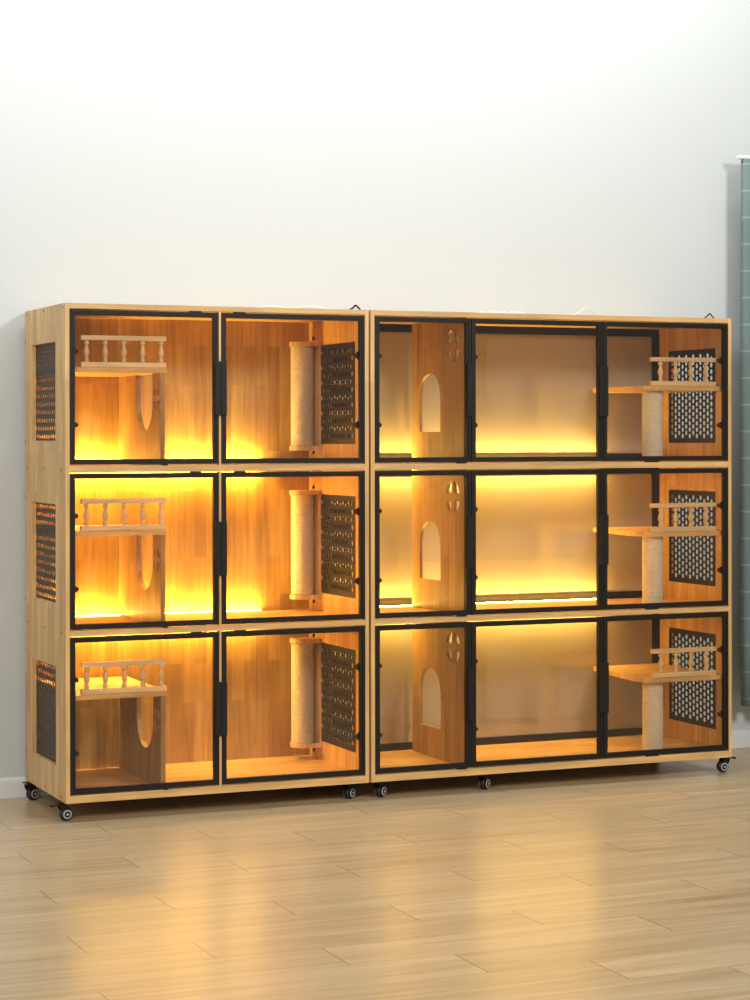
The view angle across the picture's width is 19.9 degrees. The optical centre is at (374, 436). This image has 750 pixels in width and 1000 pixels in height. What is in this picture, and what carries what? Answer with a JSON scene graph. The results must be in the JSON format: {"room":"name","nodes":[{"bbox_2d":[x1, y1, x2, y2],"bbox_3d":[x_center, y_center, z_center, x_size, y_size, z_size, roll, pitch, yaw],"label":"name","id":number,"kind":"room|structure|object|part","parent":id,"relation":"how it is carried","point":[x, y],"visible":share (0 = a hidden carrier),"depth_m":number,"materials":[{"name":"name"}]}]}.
{"room":"pet boarding room","nodes":[
{"label":"pet boarding room","id":0,"kind":"room"},
{"bbox_2d":[0,0,749,777],"bbox_3d":[0.447,-0.690,9.097,22.000,4.250,0.173,0,0,-23],"label":"wall","id":1,"kind":"structure","parent":0,"point":[564,157],"depth_m":8.79,"materials":[{"name":"grey paint"}]},
{"bbox_2d":[0,729,749,798],"bbox_3d":[0.487,1.346,9.011,22.000,0.078,0.014,0,0,-23],"label":"baseboard","id":2,"kind":"structure","parent":1,"relation":"attached to","point":[10,787],"depth_m":8.22,"materials":[{"name":"white paint"}]},
{"bbox_2d":[736,155,749,159],"bbox_3d":[2.106,-1.233,9.629,1.170,0.028,0.152,0,0,-23],"label":"rail","id":3,"kind":"object","parent":1,"relation":"attached to","point":[740,157],"visible":1,"depth_m":9.34,"materials":[{"name":"white plastic"}]},
{"bbox_2d":[740,159,749,705],"bbox_3d":[2.134,-0.020,9.575,1.150,2.395,0.084,0,0,-23],"label":"curtain","id":4,"kind":"object","parent":3,"relation":"hanging from","point":[745,163],"visible":1,"depth_m":9.34,"materials":[{"name":"fabric"}]},
{"bbox_2d":[0,747,749,999],"bbox_3d":[3.357,1.406,2.292,22.000,0.050,14.627,0,0,-23],"label":"floor","id":5,"kind":"structure","parent":0,"point":[629,881],"depth_m":6.47,"materials":[{"name":"laminate"}]},
{"bbox_2d":[22,303,368,820],"bbox_3d":[-0.702,0.452,8.148,1.227,1.870,0.614,0,0,-23],"label":"tall cabinet","id":6,"kind":"object","parent":5,"relation":"on","point":[183,467],"visible":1,"depth_m":8.29,"materials":[{"name":"brown wood"}]},
{"bbox_3d":[-1.214,1.018,7.945,0.002,0.393,0.415,0,0,-23],"label":"vent plate","id":7,"kind":"part","parent":6,"relation":"part of","materials":[{"name":"grey metal"}]},
{"bbox_3d":[-1.215,0.426,7.945,0.002,0.393,0.415,0,0,-23],"label":"vent plate","id":8,"kind":"part","parent":6,"relation":"part of","materials":[{"name":"grey metal"}]},
{"bbox_3d":[-1.216,-0.168,7.945,0.002,0.393,0.415,0,0,-23],"label":"vent plate","id":9,"kind":"part","parent":6,"relation":"part of","materials":[{"name":"grey metal"}]},
{"bbox_3d":[-1.221,0.418,7.934,0.016,1.800,0.600,0,0,-23],"label":"panel","id":10,"kind":"part","parent":6,"relation":"part of","materials":[{"name":"brown wood"}]},
{"bbox_2d":[37,367,166,376],"bbox_3d":[-1.037,-0.243,8.008,0.371,0.018,0.530,0,0,-23],"label":"shelf","id":11,"kind":"object","parent":6,"relation":"attached to","point":[41,371],"depth_m":7.82,"materials":[{"name":"brown wood"}]},
{"bbox_2d":[37,525,167,536],"bbox_3d":[-1.036,0.351,8.008,0.371,0.018,0.530,0,0,-23],"label":"shelf","id":12,"kind":"object","parent":6,"relation":"attached to","point":[42,530],"depth_m":7.79,"materials":[{"name":"brown wood"}]},
{"bbox_2d":[39,677,167,700],"bbox_3d":[-1.035,0.943,8.008,0.371,0.018,0.530,0,0,-23],"label":"shelf","id":13,"kind":"object","parent":6,"relation":"attached to","point":[115,689],"depth_m":7.82,"materials":[{"name":"brown wood"}]},
{"bbox_3d":[-0.919,-0.311,7.788,0.322,0.116,0.020,0,0,-23],"label":"guard rail","id":14,"kind":"part","parent":6,"relation":"part of","materials":[{"name":"brown wood"}]},
{"bbox_3d":[-0.917,0.875,7.788,0.322,0.116,0.020,0,0,-23],"label":"guard rail","id":15,"kind":"part","parent":6,"relation":"part of","materials":[{"name":"brown wood"}]},
{"bbox_3d":[-0.918,0.283,7.788,0.322,0.116,0.020,0,0,-23],"label":"guard rail","id":16,"kind":"part","parent":6,"relation":"part of","materials":[{"name":"brown wood"}]},
{"bbox_3d":[-0.840,-0.180,7.779,0.563,0.558,0.021,0,0,-23],"label":"door","id":17,"kind":"part","parent":6,"relation":"part of","materials":[{"name":"clear glass"}]},
{"bbox_3d":[-0.838,1.003,7.779,0.563,0.564,0.021,0,0,-23],"label":"door","id":18,"kind":"part","parent":6,"relation":"part of","materials":[{"name":"clear glass"}]},
{"bbox_3d":[-0.839,0.412,7.779,0.563,0.562,0.021,0,0,-23],"label":"door","id":19,"kind":"part","parent":6,"relation":"part of","materials":[{"name":"clear glass"}]},
{"bbox_3d":[-0.798,0.412,8.429,1.151,0.570,0.014,0,0,-23],"label":"panel","id":20,"kind":"part","parent":6,"relation":"part of","materials":[{"name":"brown wood"}]},
{"bbox_3d":[-0.799,-0.180,8.429,1.151,0.566,0.014,0,0,-23],"label":"panel","id":21,"kind":"part","parent":6,"relation":"part of","materials":[{"name":"brown wood"}]},
{"bbox_3d":[-0.797,1.003,8.429,1.151,0.572,0.014,0,0,-23],"label":"panel","id":22,"kind":"part","parent":6,"relation":"part of","materials":[{"name":"brown wood"}]},
{"bbox_3d":[-0.686,-0.473,8.164,1.151,0.020,0.600,0,0,-23],"label":"panel","id":23,"kind":"part","parent":6,"relation":"part of","materials":[{"name":"brown wood"}]},
{"bbox_3d":[-0.580,-0.180,7.873,0.022,0.200,0.011,0,0,-23],"label":"handle","id":24,"kind":"part","parent":6,"relation":"part of","materials":[{"name":"black metal"}]},
{"bbox_3d":[-0.683,1.303,8.164,1.151,0.028,0.600,0,0,-23],"label":"panel","id":25,"kind":"part","parent":6,"relation":"part of","materials":[{"name":"brown wood"}]},
{"bbox_3d":[-0.579,1.003,7.873,0.022,0.200,0.011,0,0,-23],"label":"handle","id":26,"kind":"part","parent":6,"relation":"part of","materials":[{"name":"black metal"}]},
{"bbox_3d":[-0.580,0.412,7.873,0.022,0.200,0.011,0,0,-23],"label":"handle","id":27,"kind":"part","parent":6,"relation":"part of","materials":[{"name":"black metal"}]},
{"bbox_3d":[-0.558,0.412,7.882,0.022,0.200,0.011,0,0,-23],"label":"handle","id":28,"kind":"part","parent":6,"relation":"part of","materials":[{"name":"black metal"}]},
{"bbox_3d":[-0.559,-0.180,7.882,0.022,0.200,0.011,0,0,-23],"label":"handle","id":29,"kind":"part","parent":6,"relation":"part of","materials":[{"name":"black metal"}]},
{"bbox_3d":[-0.557,1.003,7.882,0.022,0.200,0.011,0,0,-23],"label":"handle","id":30,"kind":"part","parent":6,"relation":"part of","materials":[{"name":"black metal"}]},
{"bbox_3d":[-0.305,1.002,8.007,0.574,0.564,0.021,0,0,-23],"label":"door","id":31,"kind":"part","parent":6,"relation":"part of","materials":[{"name":"clear glass"}]},
{"bbox_3d":[-0.306,0.411,8.007,0.574,0.562,0.021,0,0,-23],"label":"door","id":32,"kind":"part","parent":6,"relation":"part of","materials":[{"name":"clear glass"}]},
{"bbox_3d":[-0.307,-0.180,8.007,0.574,0.558,0.021,0,0,-23],"label":"door","id":33,"kind":"part","parent":6,"relation":"part of","materials":[{"name":"clear glass"}]},
{"bbox_2d":[260,306,327,308],"bbox_3d":[-0.294,-0.491,8.105,0.336,0.014,0.061,0,0,-30],"label":"cable","id":34,"kind":"object","parent":6,"relation":"on","point":[260,306],"visible":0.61,"depth_m":8.09,"materials":[{"name":"white plastic"}]},
{"bbox_3d":[-0.149,0.425,8.371,0.002,0.393,0.368,0,0,-23],"label":"vent plate","id":35,"kind":"part","parent":6,"relation":"part of","materials":[{"name":"black metal"}]},
{"bbox_3d":[-0.150,-0.169,8.371,0.002,0.393,0.368,0,0,-23],"label":"vent plate","id":36,"kind":"part","parent":6,"relation":"part of","materials":[{"name":"black metal"}]},
{"bbox_3d":[-0.148,1.017,8.371,0.002,0.393,0.368,0,0,-23],"label":"vent plate","id":37,"kind":"part","parent":6,"relation":"part of","materials":[{"name":"black metal"}]},
{"bbox_3d":[-0.148,0.416,8.393,0.016,1.800,0.600,0,0,-23],"label":"panel","id":38,"kind":"part","parent":6,"relation":"part of","materials":[{"name":"brown wood"}]},
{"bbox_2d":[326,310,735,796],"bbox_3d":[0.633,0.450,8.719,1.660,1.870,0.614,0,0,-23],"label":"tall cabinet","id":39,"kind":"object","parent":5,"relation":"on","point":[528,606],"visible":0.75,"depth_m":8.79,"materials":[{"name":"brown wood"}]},
{"bbox_3d":[-0.111,-0.169,8.388,0.002,0.393,0.368,0,0,-23],"label":"vent plate","id":40,"kind":"part","parent":39,"relation":"part of","materials":[{"name":"black metal"}]},
{"bbox_3d":[-0.109,1.017,8.388,0.002,0.393,0.368,0,0,-23],"label":"vent plate","id":41,"kind":"part","parent":39,"relation":"part of","materials":[{"name":"black metal"}]},
{"bbox_3d":[-0.110,0.425,8.388,0.002,0.393,0.368,0,0,-23],"label":"vent plate","id":42,"kind":"part","parent":39,"relation":"part of","materials":[{"name":"black metal"}]},
{"bbox_3d":[-0.126,0.416,8.402,0.016,1.800,0.600,0,0,-23],"label":"panel","id":43,"kind":"part","parent":39,"relation":"part of","materials":[{"name":"brown wood"}]},
{"bbox_3d":[0.183,-0.181,8.216,0.404,0.558,0.021,0,0,-23],"label":"door","id":44,"kind":"part","parent":39,"relation":"part of","materials":[{"name":"clear glass"}]},
{"bbox_3d":[0.184,0.411,8.216,0.404,0.562,0.021,0,0,-23],"label":"door","id":45,"kind":"part","parent":39,"relation":"part of","materials":[{"name":"clear glass"}]},
{"bbox_3d":[0.185,1.002,8.216,0.404,0.564,0.021,0,0,-23],"label":"door","id":46,"kind":"part","parent":39,"relation":"part of","materials":[{"name":"clear glass"}]},
{"bbox_3d":[0.370,0.410,8.278,0.020,0.200,0.011,0,0,-23],"label":"handle","id":47,"kind":"part","parent":39,"relation":"part of","materials":[{"name":"black metal"}]},
{"bbox_3d":[0.369,-0.182,8.278,0.020,0.200,0.011,0,0,-23],"label":"handle","id":48,"kind":"part","parent":39,"relation":"part of","materials":[{"name":"black metal"}]},
{"bbox_3d":[0.370,1.001,8.278,0.020,0.200,0.011,0,0,-23],"label":"handle","id":49,"kind":"part","parent":39,"relation":"part of","materials":[{"name":"black metal"}]},
{"bbox_3d":[0.504,-0.181,8.950,1.518,0.512,0.004,0,0,-23],"label":"pane","id":50,"kind":"part","parent":39,"relation":"part of","materials":[{"name":"clear glass"}]},
{"bbox_3d":[0.506,1.002,8.950,1.518,0.518,0.004,0,0,-23],"label":"pane","id":51,"kind":"part","parent":39,"relation":"part of","materials":[{"name":"clear glass"}]},
{"bbox_3d":[0.505,0.411,8.950,1.518,0.516,0.004,0,0,-23],"label":"pane","id":52,"kind":"part","parent":39,"relation":"part of","materials":[{"name":"clear glass"}]},
{"bbox_2d":[478,310,524,313],"bbox_3d":[0.495,-0.494,8.483,0.225,0.017,0.060,0,0,-23],"label":"plastic wrap","id":53,"kind":"object","parent":39,"relation":"on","point":[480,311],"visible":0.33,"depth_m":8.46,"materials":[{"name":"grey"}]},
{"bbox_3d":[0.506,0.410,8.950,1.576,0.570,0.020,0,0,-23],"label":"frame","id":54,"kind":"part","parent":39,"relation":"part of","materials":[{"name":"black metal"}]},
{"bbox_3d":[0.505,-0.182,8.950,1.576,0.566,0.020,0,0,-23],"label":"frame","id":55,"kind":"part","parent":39,"relation":"part of","materials":[{"name":"black metal"}]},
{"bbox_3d":[0.507,1.001,8.950,1.576,0.572,0.020,0,0,-23],"label":"frame","id":56,"kind":"part","parent":39,"relation":"part of","materials":[{"name":"black metal"}]},
{"bbox_3d":[0.640,1.001,8.411,0.580,0.564,0.021,0,0,-23],"label":"door","id":57,"kind":"part","parent":39,"relation":"part of","materials":[{"name":"clear glass"}]},
{"bbox_3d":[0.639,0.410,8.411,0.580,0.562,0.021,0,0,-23],"label":"door","id":58,"kind":"part","parent":39,"relation":"part of","materials":[{"name":"clear glass"}]},
{"bbox_3d":[0.638,-0.182,8.411,0.580,0.558,0.021,0,0,-23],"label":"door","id":59,"kind":"part","parent":39,"relation":"part of","materials":[{"name":"clear glass"}]},
{"bbox_3d":[0.605,-0.475,8.715,1.576,0.020,0.600,0,0,-23],"label":"panel","id":60,"kind":"part","parent":39,"relation":"part of","materials":[{"name":"brown wood"}]},
{"bbox_3d":[0.608,1.301,8.715,1.576,0.028,0.600,0,0,-23],"label":"panel","id":61,"kind":"part","parent":39,"relation":"part of","materials":[{"name":"brown wood"}]},
{"bbox_2d":[571,308,597,314],"bbox_3d":[0.873,-0.503,8.631,0.236,0.035,0.051,0,0,-43],"label":"cable","id":62,"kind":"object","parent":39,"relation":"on","point":[583,308],"visible":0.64,"depth_m":8.58,"materials":[{"name":"white plastic"}]},
{"bbox_3d":[0.907,1.001,8.507,0.020,0.200,0.011,0,0,-23],"label":"handle","id":63,"kind":"part","parent":39,"relation":"part of","materials":[{"name":"black metal"}]},
{"bbox_3d":[0.906,0.410,8.507,0.020,0.200,0.011,0,0,-23],"label":"handle","id":64,"kind":"part","parent":39,"relation":"part of","materials":[{"name":"black metal"}]},
{"bbox_3d":[0.905,-0.182,8.507,0.020,0.200,0.011,0,0,-23],"label":"handle","id":65,"kind":"part","parent":39,"relation":"part of","materials":[{"name":"black metal"}]},
{"bbox_3d":[0.920,-0.182,8.514,0.020,0.200,0.011,0,0,-23],"label":"handle","id":66,"kind":"part","parent":39,"relation":"part of","materials":[{"name":"black metal"}]},
{"bbox_3d":[0.922,1.001,8.514,0.020,0.200,0.011,0,0,-23],"label":"handle","id":67,"kind":"part","parent":39,"relation":"part of","materials":[{"name":"black metal"}]},
{"bbox_3d":[0.921,0.410,8.514,0.020,0.200,0.011,0,0,-23],"label":"handle","id":68,"kind":"part","parent":39,"relation":"part of","materials":[{"name":"black metal"}]},
{"bbox_2d":[593,386,720,392],"bbox_3d":[1.157,-0.198,8.932,0.370,0.019,0.506,0,0,-23],"label":"shelf","id":69,"kind":"object","parent":39,"relation":"attached to","point":[611,389],"depth_m":8.73,"materials":[{"name":"brown wood"}]},
{"bbox_2d":[593,663,721,682],"bbox_3d":[1.159,0.988,8.932,0.370,0.019,0.506,0,0,-23],"label":"shelf","id":70,"kind":"object","parent":39,"relation":"attached to","point":[636,672],"depth_m":8.81,"materials":[{"name":"brown wood"}]},
{"bbox_2d":[593,526,721,536],"bbox_3d":[1.158,0.396,8.932,0.370,0.019,0.506,0,0,-23],"label":"shelf","id":71,"kind":"object","parent":39,"relation":"attached to","point":[614,531],"depth_m":8.74,"materials":[{"name":"brown wood"}]},
{"bbox_3d":[1.177,0.409,8.640,0.582,0.562,0.021,0,0,-23],"label":"door","id":72,"kind":"part","parent":39,"relation":"part of","materials":[{"name":"clear glass"}]},
{"bbox_3d":[1.176,-0.183,8.640,0.582,0.558,0.021,0,0,-23],"label":"door","id":73,"kind":"part","parent":39,"relation":"part of","materials":[{"name":"clear glass"}]},
{"bbox_3d":[1.177,1.000,8.640,0.582,0.564,0.021,0,0,-23],"label":"door","id":74,"kind":"part","parent":39,"relation":"part of","materials":[{"name":"clear glass"}]},
{"bbox_3d":[1.258,-0.266,8.717,0.304,0.116,0.020,0,0,-23],"label":"guard rail","id":75,"kind":"part","parent":39,"relation":"part of","materials":[{"name":"brown wood"}]},
{"bbox_3d":[1.260,0.920,8.717,0.304,0.116,0.020,0,0,-23],"label":"guard rail","id":76,"kind":"part","parent":39,"relation":"part of","materials":[{"name":"brown wood"}]},
{"bbox_3d":[1.259,0.328,8.717,0.304,0.116,0.020,0,0,-23],"label":"guard rail","id":77,"kind":"part","parent":39,"relation":"part of","materials":[{"name":"brown wood"}]},
{"bbox_3d":[1.337,0.422,9.006,0.002,0.393,0.368,0,0,-23],"label":"vent plate","id":78,"kind":"part","parent":39,"relation":"part of","materials":[{"name":"black metal"}]},
{"bbox_3d":[1.336,-0.172,9.006,0.002,0.393,0.368,0,0,-23],"label":"vent plate","id":79,"kind":"part","parent":39,"relation":"part of","materials":[{"name":"black metal"}]},
{"bbox_3d":[1.338,1.014,9.006,0.002,0.393,0.368,0,0,-23],"label":"vent plate","id":80,"kind":"part","parent":39,"relation":"part of","materials":[{"name":"black metal"}]},
{"bbox_3d":[1.338,0.414,9.027,0.016,1.800,0.600,0,0,-23],"label":"panel","id":81,"kind":"part","parent":39,"relation":"part of","materials":[{"name":"brown wood"}]}
]}

